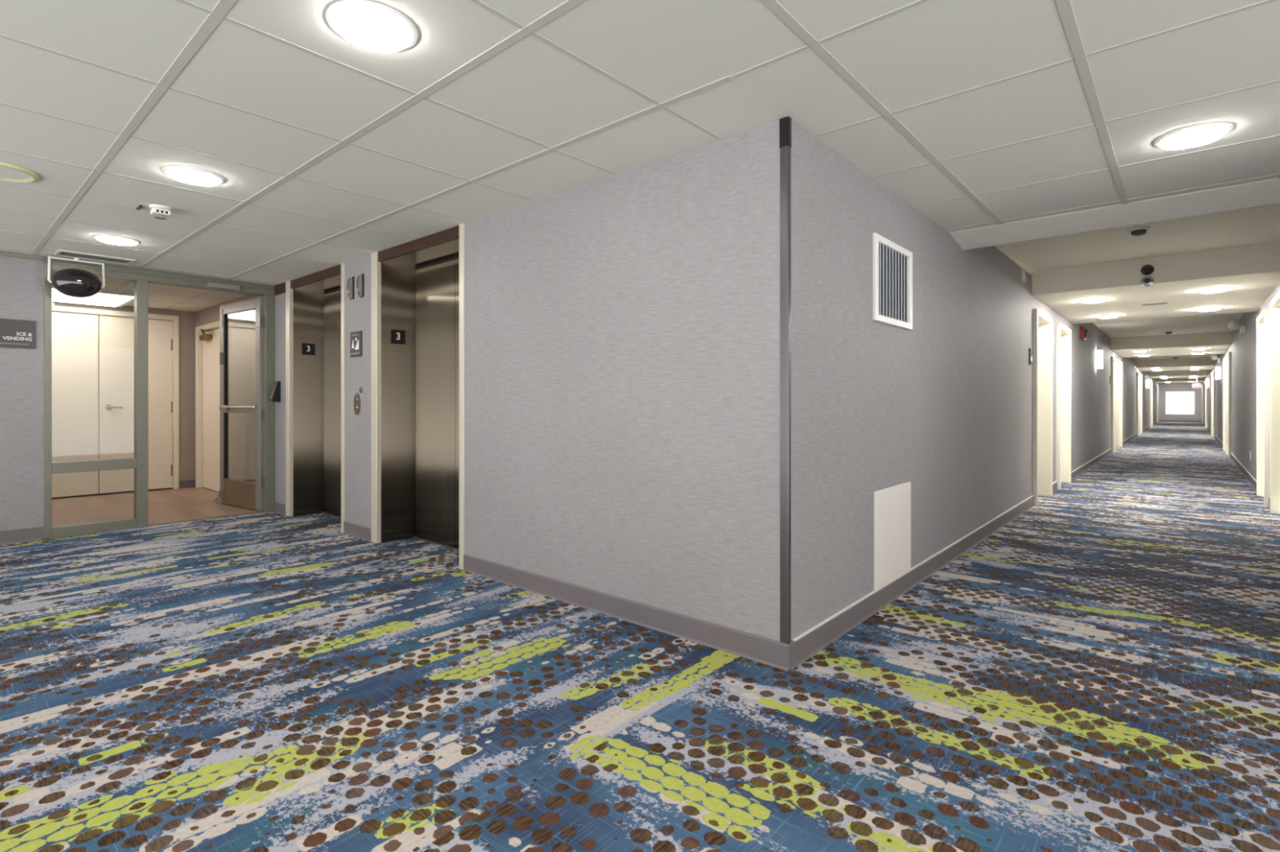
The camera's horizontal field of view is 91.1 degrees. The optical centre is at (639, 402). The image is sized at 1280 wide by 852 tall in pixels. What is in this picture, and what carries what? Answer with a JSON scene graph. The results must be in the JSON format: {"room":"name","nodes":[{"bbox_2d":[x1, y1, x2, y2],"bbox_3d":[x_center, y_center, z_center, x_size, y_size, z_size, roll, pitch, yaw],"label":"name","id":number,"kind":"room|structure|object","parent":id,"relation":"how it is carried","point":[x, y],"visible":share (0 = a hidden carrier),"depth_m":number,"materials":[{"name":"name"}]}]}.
{"room":"lobby","nodes":[
{"label":"lobby","id":0,"kind":"room"},
{"bbox_2d":[0,255,44,539],"bbox_3d":[-6.475,-0.122,3.986,0.140,2.600,3.903,0,0,41],"label":"wall","id":1,"kind":"structure","parent":0,"point":[21,280],"depth_m":5.31,"materials":[{"name":"grey paint"}]},
{"bbox_2d":[0,318,35,348],"bbox_3d":[-5.312,-0.579,5.199,0.018,0.236,0.440,0,0,41],"label":"room sign","id":2,"kind":"object","parent":1,"relation":"attached to","point":[21,334],"visible":1,"depth_m":5.28,"materials":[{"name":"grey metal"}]},
{"bbox_2d":[0,526,42,544],"bbox_3d":[-6.419,1.122,3.929,0.018,0.112,3.890,0,0,41],"label":"baseboard","id":3,"kind":"structure","parent":1,"relation":"attached to","point":[32,534],"depth_m":5.29,"materials":[{"name":"plastic"}]},
{"bbox_2d":[0,250,44,261],"bbox_3d":[-6.417,-1.242,3.934,0.016,0.040,3.900,0,0,41],"label":"trim","id":4,"kind":"structure","parent":1,"relation":"attached to","point":[3,253],"depth_m":5.30,"materials":[{"name":"grey metal"}]},
{"bbox_2d":[51,315,170,498],"bbox_3d":[-7.485,-0.097,7.887,0.650,2.650,3.257,0,0,41],"label":"trim","id":5,"kind":"structure","parent":0,"point":[98,315],"depth_m":8.49,"materials":[{"name":"beige paint"}]},
{"bbox_2d":[51,301,195,488],"bbox_3d":[-6.784,-0.122,8.152,0.140,2.600,1.937,0,0,41],"label":"wall","id":6,"kind":"structure","parent":0,"point":[186,318],"depth_m":8.64,"materials":[{"name":"beige paint"}]},
{"bbox_2d":[51,305,178,497],"bbox_3d":[-6.856,-0.002,7.954,0.122,2.360,1.665,0,0,41],"label":"closet doors","id":7,"kind":"structure","parent":6,"relation":"in","point":[74,336],"depth_m":8.03,"materials":[{"name":"beige paint"}]},
{"bbox_2d":[178,479,195,488],"bbox_3d":[-5.167,1.122,7.717,2.870,0.112,0.187,0,0,41],"label":"baseboard","id":8,"kind":"structure","parent":6,"relation":"attached to","point":[183,483],"depth_m":8.64,"materials":[{"name":"plastic"}]},
{"bbox_2d":[51,487,261,526],"bbox_3d":[-6.082,1.202,6.704,3.020,0.051,3.317,0,0,41],"label":"floor","id":9,"kind":"structure","parent":0,"point":[165,505],"depth_m":7.06,"materials":[{"name":"brown wood"}]},
{"bbox_2d":[44,256,275,539],"bbox_3d":[-4.562,-0.042,6.108,0.175,2.439,1.815,0,0,41],"label":"door frame","id":10,"kind":"structure","parent":9,"relation":"on","point":[141,277],"depth_m":5.91,"materials":[{"name":"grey metal"}]},
{"bbox_2d":[148,511,264,526],"bbox_3d":[-4.382,1.174,6.365,0.050,0.008,1.040,0,0,41],"label":"trim","id":11,"kind":"structure","parent":10,"relation":"attached to","point":[149,525],"depth_m":6.32,"materials":[{"name":"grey metal"}]},
{"bbox_2d":[213,297,262,511],"bbox_3d":[-4.488,0.017,7.002,1.040,2.298,0.120,0,0,36],"label":"door","id":12,"kind":"structure","parent":10,"relation":"in","point":[243,494],"depth_m":7.01,"materials":[{"name":"grey metal"}]},
{"bbox_2d":[195,126,759,635],"bbox_3d":[-2.774,-0.192,5.849,8.931,2.740,0.140,0,0,41],"label":"wall","id":13,"kind":"structure","parent":0,"point":[612,322],"depth_m":3.47,"materials":[{"name":"grey paint"}]},
{"bbox_2d":[195,320,219,491],"bbox_3d":[-5.710,0.068,8.303,1.120,2.220,0.207,0,0,41],"label":"door","id":14,"kind":"structure","parent":13,"relation":"in","point":[206,343],"depth_m":8.54,"materials":[{"name":"beige paint"}]},
{"bbox_2d":[269,381,280,401],"bbox_3d":[-3.882,-0.117,6.665,0.100,0.220,0.085,0,0,41],"label":"handset","id":15,"kind":"object","parent":13,"relation":"attached to","point":[275,396],"visible":1,"depth_m":6.64,"materials":[{"name":"black plastic"}]},
{"bbox_2d":[274,282,285,296],"bbox_3d":[-3.821,-1.207,6.664,0.342,0.110,0.006,0,0,41],"label":"trim","id":16,"kind":"structure","parent":13,"relation":"attached to","point":[279,289],"depth_m":6.66,"materials":[{"name":"brown wood"}]},
{"bbox_2d":[285,262,344,533],"bbox_3d":[-3.035,-0.036,6.268,1.364,2.449,0.452,0,0,41],"label":"elevator","id":17,"kind":"object","parent":13,"relation":"attached to","point":[315,302],"visible":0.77,"depth_m":6.55,"materials":[{"name":"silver metal"}]},
{"bbox_2d":[346,276,354,299],"bbox_3d":[-2.557,-1.012,5.537,0.060,0.200,0.045,0,0,41],"label":"lantern","id":18,"kind":"object","parent":13,"relation":"attached to","point":[350,284],"visible":1,"depth_m":5.53,"materials":[{"name":"black plastic"}]},
{"bbox_2d":[350,330,362,357],"bbox_3d":[-2.488,-0.512,5.494,0.200,0.220,0.018,0,0,41],"label":"plaque","id":19,"kind":"object","parent":13,"relation":"attached to","point":[356,337],"visible":1,"depth_m":5.47,"materials":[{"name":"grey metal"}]},
{"bbox_2d":[353,393,360,414],"bbox_3d":[-2.477,0.013,5.484,0.104,0.190,0.020,0,0,41],"label":"panel","id":20,"kind":"object","parent":13,"relation":"attached to","point":[357,403],"visible":1,"depth_m":5.47,"materials":[{"name":"silver metal"}]},
{"bbox_2d":[355,273,364,297],"bbox_3d":[-2.417,-1.012,5.415,0.060,0.200,0.045,0,0,41],"label":"lantern","id":21,"kind":"object","parent":13,"relation":"attached to","point":[360,280],"visible":1,"depth_m":5.40,"materials":[{"name":"black plastic"}]},
{"bbox_2d":[371,222,464,569],"bbox_3d":[-1.609,-0.036,5.024,1.372,2.449,0.452,0,0,41],"label":"elevator","id":22,"kind":"object","parent":13,"relation":"attached to","point":[418,285],"visible":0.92,"depth_m":5.28,"materials":[{"name":"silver metal"}]},
{"bbox_2d":[273,502,790,671],"bbox_3d":[-1.638,1.122,4.754,6.083,0.112,0.018,0,0,41],"label":"baseboard","id":23,"kind":"structure","parent":13,"relation":"attached to","point":[773,653],"depth_m":3.35,"materials":[{"name":"plastic"}]},
{"bbox_2d":[0,422,1279,851],"bbox_3d":[13.967,1.178,18.867,11.230,0.001,53.200,0,0,41],"label":"floor","id":24,"kind":"structure","parent":0,"point":[1100,672],"depth_m":2.50,"materials":[{"name":"carpet"}]},
{"bbox_2d":[0,0,1279,311],"bbox_3d":[-1.943,-1.287,2.907,14.250,0.050,8.230,0,0,41],"label":"ceiling","id":25,"kind":"structure","parent":0,"point":[664,50],"depth_m":2.67,"materials":[{"name":"tile"}]},
{"bbox_2d":[0,162,39,182],"bbox_3d":[-3.487,-1.253,3.397,0.340,0.018,0.340,0,0,41],"label":"ceiling speaker","id":26,"kind":"object","parent":25,"relation":"attached to","point":[8,172],"visible":1,"depth_m":3.44,"materials":[{"name":"plastic"}]},
{"bbox_2d":[0,166,29,179],"bbox_3d":[-3.487,-1.258,3.397,0.262,0.009,0.262,0,0,41],"label":"grille","id":27,"kind":"object","parent":26,"relation":"attached to","point":[6,173],"depth_m":3.43,"materials":[{"name":"metal"}]},
{"bbox_2d":[47,256,105,297],"bbox_3d":[-4.885,-1.085,5.444,0.284,0.347,0.298,0,0,1],"label":"mirror","id":28,"kind":"object","parent":25,"relation":"hanging from","point":[73,282],"visible":1,"depth_m":5.37,"materials":[{"name":"black mirror"}]},
{"bbox_2d":[51,284,133,307],"bbox_3d":[-6.694,-1.240,7.160,1.200,0.045,1.400,0,0,41],"label":"fluorescent troffer","id":29,"kind":"object","parent":25,"relation":"attached to","point":[104,298],"visible":0.46,"depth_m":7.38,"materials":[{"name":"white plastic"}]},
{"bbox_2d":[54,249,135,265],"bbox_3d":[-4.711,-1.256,5.432,0.240,0.012,0.500,0,0,41],"label":"ceiling vent","id":30,"kind":"object","parent":25,"relation":"in","point":[60,252],"visible":1,"depth_m":5.41,"materials":[{"name":"white metal"}]},
{"bbox_2d":[92,234,140,245],"bbox_3d":[-4.040,-1.248,4.847,0.286,0.029,0.286,0,0,41],"label":"recessed light","id":31,"kind":"object","parent":25,"relation":"in","point":[111,239],"visible":1,"depth_m":4.79,"materials":[{"name":"white"}]},
{"bbox_2d":[136,204,171,219],"bbox_3d":[-3.146,-1.225,4.042,0.216,0.074,0.120,0,0,-15],"label":"smoke detector","id":32,"kind":"object","parent":25,"relation":"attached to","point":[160,211],"visible":1,"depth_m":4.03,"materials":[{"name":"white plastic"}]},
{"bbox_2d":[162,165,225,186],"bbox_3d":[-2.472,-1.248,3.480,0.286,0.029,0.286,0,0,41],"label":"recessed light","id":33,"kind":"object","parent":25,"relation":"in","point":[189,175],"visible":1,"depth_m":3.43,"materials":[{"name":"white"}]},
{"bbox_2d":[325,0,417,52],"bbox_3d":[-0.896,-1.248,2.107,0.286,0.029,0.286,0,0,41],"label":"recessed light","id":34,"kind":"object","parent":25,"relation":"in","point":[367,24],"visible":1,"depth_m":2.07,"materials":[{"name":"white glass"}]},
{"bbox_2d":[0,0,1279,309],"bbox_3d":[-3.209,-1.262,3.690,11.113,0.005,8.693,0,0,41],"label":"grid","id":35,"kind":"object","parent":25,"relation":"attached to","point":[222,7],"visible":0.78,"depth_m":2.71,"materials":[{"name":"white metal"}]},
{"bbox_2d":[1153,122,1234,149],"bbox_3d":[2.610,-1.248,2.965,0.286,0.029,0.286,0,0,41],"label":"recessed light","id":36,"kind":"object","parent":25,"relation":"in","point":[1194,135],"visible":1,"depth_m":2.92,"materials":[{"name":"white"}]},
{"bbox_2d":[760,120,1158,644],"bbox_3d":[16.197,-0.192,20.716,0.140,2.740,47.483,0,0,41],"label":"wall","id":37,"kind":"structure","parent":0,"point":[943,406],"depth_m":3.54,"materials":[{"name":"grey paint"}]},
{"bbox_2d":[779,116,791,644],"bbox_3d":[0.646,-0.099,2.784,0.045,2.322,0.031,0,0,41],"label":"guard","id":38,"kind":"object","parent":37,"relation":"attached to","point":[784,122],"visible":1,"depth_m":2.77,"materials":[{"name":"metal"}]},
{"bbox_2d":[873,481,911,591],"bbox_3d":[1.517,0.779,3.752,0.016,0.557,0.600,0,0,41],"label":"access panel","id":39,"kind":"object","parent":37,"relation":"attached to","point":[892,504],"visible":1,"depth_m":3.71,"materials":[{"name":"paint"}]},
{"bbox_2d":[872,232,912,329],"bbox_3d":[1.518,-0.707,3.751,0.018,0.490,0.630,0,0,41],"label":"air vent","id":40,"kind":"object","parent":37,"relation":"in","point":[892,271],"visible":1,"depth_m":3.72,"materials":[{"name":"white metal"}]},
{"bbox_2d":[788,421,1156,670],"bbox_3d":[16.256,1.122,20.664,0.018,0.112,47.483,0,0,41],"label":"baseboard","id":41,"kind":"structure","parent":37,"relation":"attached to","point":[801,650],"depth_m":3.76,"materials":[{"name":"plastic"}]},
{"bbox_2d":[994,244,1036,275],"bbox_3d":[3.524,-1.464,6.029,0.050,0.055,2.880,0,0,41],"label":"trim","id":42,"kind":"structure","parent":37,"relation":"attached to","point":[1005,249],"depth_m":6.37,"materials":[{"name":"paint"}]},
{"bbox_2d":[1021,269,1026,283],"bbox_3d":[4.103,-1.352,6.704,0.035,0.140,0.060,0,0,41],"label":"sensor","id":43,"kind":"object","parent":37,"relation":"attached to","point":[1023,272],"visible":1,"depth_m":6.69,"materials":[{"name":"white plastic"}]},
{"bbox_2d":[1028,348,1032,364],"bbox_3d":[4.392,-0.522,7.050,0.017,0.170,0.140,0,0,41],"label":"number plate","id":44,"kind":"object","parent":37,"relation":"attached to","point":[1030,350],"visible":1,"depth_m":7.00,"materials":[{"name":"grey plastic"}]},
{"bbox_2d":[1032,308,1052,506],"bbox_3d":[4.798,0.053,7.624,0.215,2.250,1.070,0,0,41],"label":"door","id":45,"kind":"structure","parent":37,"relation":"in","point":[1042,322],"depth_m":7.93,"materials":[{"name":"white paint"}]},
{"bbox_2d":[1056,323,1071,489],"bbox_3d":[5.928,0.053,8.921,0.215,2.250,1.070,0,0,41],"label":"door","id":46,"kind":"structure","parent":37,"relation":"in","point":[1063,333],"depth_m":9.22,"materials":[{"name":"white paint"}]},
{"bbox_2d":[1080,326,1087,340],"bbox_3d":[7.398,-1.152,10.452,0.080,0.200,0.280,0,0,41],"label":"fire alarm","id":47,"kind":"object","parent":37,"relation":"attached to","point":[1083,332],"visible":1,"depth_m":10.37,"materials":[{"name":"red plastic"}]},
{"bbox_2d":[1095,350,1102,368],"bbox_3d":[8.894,-0.832,12.146,0.110,0.340,0.260,0,0,41],"label":"wall sconce","id":48,"kind":"object","parent":37,"relation":"attached to","point":[1099,354],"visible":1,"depth_m":12.06,"materials":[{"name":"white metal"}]},
{"bbox_2d":[1111,356,1116,453],"bbox_3d":[11.236,0.053,15.012,0.215,2.250,1.070,0,0,41],"label":"door","id":49,"kind":"structure","parent":37,"relation":"in","point":[1113,360],"depth_m":15.31,"materials":[{"name":"white paint"}]},
{"bbox_2d":[1116,360,1122,448],"bbox_3d":[12.367,0.053,16.309,0.215,2.250,1.070,0,0,41],"label":"door","id":50,"kind":"structure","parent":37,"relation":"in","point":[1119,364],"depth_m":16.60,"materials":[{"name":"white paint"}]},
{"bbox_2d":[1136,372,1139,436],"bbox_3d":[17.675,0.053,22.401,0.215,2.250,1.070,0,0,41],"label":"door","id":51,"kind":"structure","parent":37,"relation":"in","point":[1137,373],"depth_m":21.95,"materials":[{"name":"white paint"}]},
{"bbox_2d":[1139,373,1142,434],"bbox_3d":[18.805,0.053,23.697,0.215,2.250,1.070,0,0,41],"label":"door","id":52,"kind":"structure","parent":37,"relation":"in","point":[1140,375],"depth_m":24.00,"materials":[{"name":"white paint"}]},
{"bbox_2d":[1146,380,1149,387],"bbox_3d":[21.837,-0.802,26.998,0.110,0.340,0.260,0,0,41],"label":"wall sconce","id":53,"kind":"object","parent":37,"relation":"attached to","point":[1147,381],"visible":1,"depth_m":26.91,"materials":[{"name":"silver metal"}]},
{"bbox_2d":[1149,379,1151,427],"bbox_3d":[24.113,0.053,29.789,0.215,2.250,1.070,0,0,41],"label":"door","id":54,"kind":"structure","parent":37,"relation":"in","point":[1149,380],"depth_m":29.32,"materials":[{"name":"white paint"}]},
{"bbox_2d":[1151,380,1152,426],"bbox_3d":[25.243,0.053,31.086,0.215,2.250,1.070,0,0,41],"label":"door","id":55,"kind":"structure","parent":37,"relation":"in","point":[1151,380],"depth_m":30.62,"materials":[{"name":"white paint"}]},
{"bbox_2d":[1156,384,1158,422],"bbox_3d":[30.552,0.053,37.177,0.215,2.250,1.070,0,0,41],"label":"door","id":56,"kind":"structure","parent":37,"relation":"in","point":[1157,384],"depth_m":36.72,"materials":[{"name":"white paint"}]},
{"bbox_2d":[949,178,1279,250],"bbox_3d":[3.197,-1.383,4.138,2.042,0.357,0.400,0,0,41],"label":"beam","id":57,"kind":"structure","parent":0,"point":[1265,193],"depth_m":4.11,"materials":[{"name":"paint"}]},
{"bbox_2d":[1006,204,1279,271],"bbox_3d":[4.275,-1.522,5.374,2.042,0.060,2.880,0,0,41],"label":"ceiling","id":58,"kind":"structure","parent":0,"point":[1256,225],"depth_m":5.77,"materials":[{"name":"paint"}]},
{"bbox_2d":[1127,226,1150,235],"bbox_3d":[4.280,-1.464,5.383,0.150,0.057,0.150,0,0,41],"label":"smoke detector","id":59,"kind":"object","parent":58,"relation":"attached to","point":[1137,231],"visible":1,"depth_m":5.34,"materials":[{"name":"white plastic"}]},
{"bbox_2d":[1031,242,1279,324],"bbox_3d":[6.370,-1.392,7.779,2.042,0.340,3.500,0,0,41],"label":"soffit","id":60,"kind":"structure","parent":0,"point":[1251,273],"depth_m":6.80,"materials":[{"name":"paint"}]},
{"bbox_2d":[1080,297,1107,302],"bbox_3d":[5.405,-1.208,7.466,0.266,0.029,0.266,0,0,41],"label":"recessed light","id":61,"kind":"object","parent":60,"relation":"attached to","point":[1097,300],"visible":1,"depth_m":7.40,"materials":[{"name":"white glass"}]},
{"bbox_2d":[1097,314,1119,318],"bbox_3d":[6.588,-1.208,8.823,0.266,0.029,0.266,0,0,41],"label":"recessed light","id":62,"kind":"object","parent":60,"relation":"attached to","point":[1110,316],"visible":1,"depth_m":8.76,"materials":[{"name":"white"}]},
{"bbox_2d":[1140,264,1154,286],"bbox_3d":[5.207,-1.310,6.439,0.110,0.225,0.050,0,0,41],"label":"security camera","id":63,"kind":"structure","parent":60,"relation":"attached to","point":[1147,269],"depth_m":6.43,"materials":[{"name":"black plastic"}]},
{"bbox_2d":[1142,302,1167,306],"bbox_3d":[6.377,-1.219,7.774,0.240,0.006,0.120,0,0,41],"label":"grille","id":64,"kind":"object","parent":60,"relation":"attached to","point":[1157,303],"visible":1,"depth_m":7.75,"materials":[{"name":"white metal"}]},
{"bbox_2d":[1195,306,1222,311],"bbox_3d":[7.376,-1.208,8.137,0.266,0.029,0.266,0,0,41],"label":"recessed light","id":65,"kind":"object","parent":60,"relation":"attached to","point":[1209,308],"visible":1,"depth_m":8.07,"materials":[{"name":"white"}]},
{"bbox_2d":[1196,287,1229,293],"bbox_3d":[6.193,-1.208,6.780,0.266,0.029,0.266,0,0,41],"label":"recessed light","id":66,"kind":"object","parent":60,"relation":"attached to","point":[1215,290],"visible":1,"depth_m":6.72,"materials":[{"name":"white plastic"}]},
{"bbox_2d":[1093,312,1243,337],"bbox_3d":[9.590,-1.522,11.473,2.042,0.060,6.300,0,0,41],"label":"ceiling","id":67,"kind":"structure","parent":0,"point":[1215,322],"depth_m":12.23,"materials":[{"name":"paint"}]},
{"bbox_2d":[1164,331,1173,334],"bbox_3d":[11.089,-1.464,13.151,0.150,0.057,0.150,0,0,41],"label":"smoke detector","id":68,"kind":"object","parent":67,"relation":"attached to","point":[1166,332],"visible":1,"depth_m":13.11,"materials":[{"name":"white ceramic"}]},
{"bbox_2d":[1110,331,1231,358],"bbox_3d":[12.809,-1.392,15.167,2.042,0.340,3.500,0,0,41],"label":"soffit","id":69,"kind":"structure","parent":0,"point":[1216,343],"depth_m":14.07,"materials":[{"name":"paint"}]},
{"bbox_2d":[1191,347,1207,350],"bbox_3d":[12.632,-1.208,14.168,0.266,0.029,0.266,0,0,41],"label":"recessed light","id":70,"kind":"object","parent":69,"relation":"attached to","point":[1200,348],"visible":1,"depth_m":14.10,"materials":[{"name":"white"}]},
{"bbox_2d":[1133,354,1213,359],"bbox_3d":[16.028,-1.522,18.862,2.042,0.060,6.300,0,0,41],"label":"ceiling","id":71,"kind":"structure","parent":0,"point":[1189,356],"depth_m":20.55,"materials":[{"name":"paint"}]},
{"bbox_2d":[1136,357,1215,371],"bbox_3d":[19.247,-1.392,22.556,2.042,0.340,3.500,0,0,41],"label":"soffit","id":72,"kind":"structure","parent":0,"point":[1205,363],"depth_m":21.45,"materials":[{"name":"paint"}]},
{"bbox_2d":[1148,369,1208,378],"bbox_3d":[25.686,-1.392,29.944,2.042,0.340,3.500,0,0,41],"label":"soffit","id":73,"kind":"structure","parent":0,"point":[1197,373],"depth_m":28.76,"materials":[{"name":"paint"}]},
{"bbox_2d":[1191,377,1201,388],"bbox_3d":[26.887,-0.962,30.290,0.340,0.520,0.060,0,0,41],"label":"sign","id":74,"kind":"object","parent":73,"relation":"hanging from","point":[1193,385],"visible":1,"depth_m":30.28,"materials":[{"name":"white plastic"}]},
{"bbox_2d":[1156,377,1203,382],"bbox_3d":[31.796,-1.392,36.955,2.042,0.340,2.500,0,0,41],"label":"soffit","id":75,"kind":"structure","parent":0,"point":[1169,380],"depth_m":36.19,"materials":[{"name":"paint"}]},
{"bbox_2d":[1158,382,1202,420],"bbox_3d":[32.663,-0.192,37.950,2.322,2.740,0.140,0,0,41],"label":"wall","id":76,"kind":"structure","parent":0,"point":[1182,386],"depth_m":37.90,"materials":[{"name":"grey paint"}]},
{"bbox_2d":[1164,391,1195,414],"bbox_3d":[32.655,0.023,37.944,1.360,1.410,0.080,0,0,41],"label":"window","id":77,"kind":"structure","parent":76,"relation":"in","point":[1176,391],"depth_m":37.92,"materials":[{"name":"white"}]},
{"bbox_2d":[1158,420,1202,422],"bbox_3d":[32.611,1.122,37.891,2.042,0.112,0.018,0,0,41],"label":"baseboard","id":78,"kind":"structure","parent":76,"relation":"attached to","point":[1197,421],"depth_m":37.84,"materials":[{"name":"plastic"}]},
{"bbox_2d":[1202,282,1279,479],"bbox_3d":[18.395,-0.192,19.916,0.140,2.740,45.800,0,0,41],"label":"wall","id":79,"kind":"structure","parent":0,"point":[1243,347],"depth_m":10.72,"materials":[{"name":"grey paint"}]},
{"bbox_2d":[1202,383,1203,423],"bbox_3d":[32.185,0.053,35.754,0.215,2.250,1.070,0,0,41],"label":"door","id":80,"kind":"structure","parent":79,"relation":"in","point":[1202,384],"depth_m":35.41,"materials":[{"name":"white paint"}]},
{"bbox_2d":[1204,380,1205,426],"bbox_3d":[26.877,0.053,29.662,0.215,2.250,1.070,0,0,41],"label":"door","id":81,"kind":"structure","parent":79,"relation":"in","point":[1205,380],"depth_m":30.09,"materials":[{"name":"white paint"}]},
{"bbox_2d":[1205,386,1208,429],"bbox_3d":[25.747,0.053,28.365,0.215,2.250,1.070,0,0,41],"label":"door","id":82,"kind":"structure","parent":79,"relation":"in","point":[1206,388],"depth_m":28.02,"materials":[{"name":"white paint"}]},
{"bbox_2d":[1205,378,1208,386],"bbox_3d":[23.819,-0.822,26.331,0.110,0.340,0.260,0,0,41],"label":"wall sconce","id":83,"kind":"object","parent":79,"relation":"attached to","point":[1206,380],"visible":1,"depth_m":26.25,"materials":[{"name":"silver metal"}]},
{"bbox_2d":[1211,372,1212,435],"bbox_3d":[20.439,0.053,22.274,0.215,2.250,1.070,0,0,41],"label":"door","id":84,"kind":"structure","parent":79,"relation":"in","point":[1211,372],"depth_m":22.69,"materials":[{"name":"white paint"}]},
{"bbox_2d":[1212,369,1215,438],"bbox_3d":[19.309,0.053,20.977,0.215,2.250,1.070,0,0,41],"label":"door","id":85,"kind":"structure","parent":79,"relation":"in","point":[1214,371],"depth_m":20.63,"materials":[{"name":"white paint"}]},
{"bbox_2d":[1210,354,1220,363],"bbox_3d":[16.371,-1.252,17.846,0.190,0.240,0.360,0,0,41],"label":"emergency light","id":86,"kind":"object","parent":79,"relation":"attached to","point":[1215,357],"visible":1,"depth_m":17.74,"materials":[{"name":"white plastic"}]},
{"bbox_2d":[1215,366,1221,379],"bbox_3d":[16.067,-0.822,17.435,0.110,0.340,0.260,0,0,41],"label":"wall sconce","id":87,"kind":"object","parent":79,"relation":"attached to","point":[1218,370],"visible":1,"depth_m":17.35,"materials":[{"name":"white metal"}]},
{"bbox_2d":[1222,356,1226,453],"bbox_3d":[14.000,0.053,14.885,0.215,2.250,1.070,0,0,41],"label":"door","id":88,"kind":"structure","parent":79,"relation":"in","point":[1224,357],"depth_m":14.56,"materials":[{"name":"white paint"}]},
{"bbox_2d":[1226,351,1231,458],"bbox_3d":[12.870,0.053,13.589,0.215,2.250,1.070,0,0,41],"label":"door","id":89,"kind":"structure","parent":79,"relation":"in","point":[1228,356],"depth_m":13.25,"materials":[{"name":"white paint"}]},
{"bbox_2d":[1227,319,1244,334],"bbox_3d":[9.867,-1.252,10.382,0.190,0.240,0.360,0,0,41],"label":"emergency light","id":90,"kind":"object","parent":79,"relation":"attached to","point":[1233,325],"visible":1,"depth_m":10.28,"materials":[{"name":"white plastic"}]},
{"bbox_2d":[1203,422,1270,508],"bbox_3d":[18.335,1.122,19.968,0.018,0.112,45.800,0,0,41],"label":"baseboard","id":91,"kind":"structure","parent":79,"relation":"attached to","point":[1246,475],"depth_m":10.39,"materials":[{"name":"plastic"}]},
{"bbox_2d":[1256,308,1270,506],"bbox_3d":[7.562,0.053,7.497,0.215,2.250,1.070,0,0,41],"label":"door","id":92,"kind":"structure","parent":79,"relation":"in","point":[1263,321],"depth_m":7.67,"materials":[{"name":"white paint"}]},
{"bbox_2d":[1270,290,1279,515],"bbox_3d":[6.432,0.053,6.200,0.215,2.250,1.070,0,0,41],"label":"door","id":93,"kind":"structure","parent":79,"relation":"in","point":[1275,302],"depth_m":6.61,"materials":[{"name":"white paint"}]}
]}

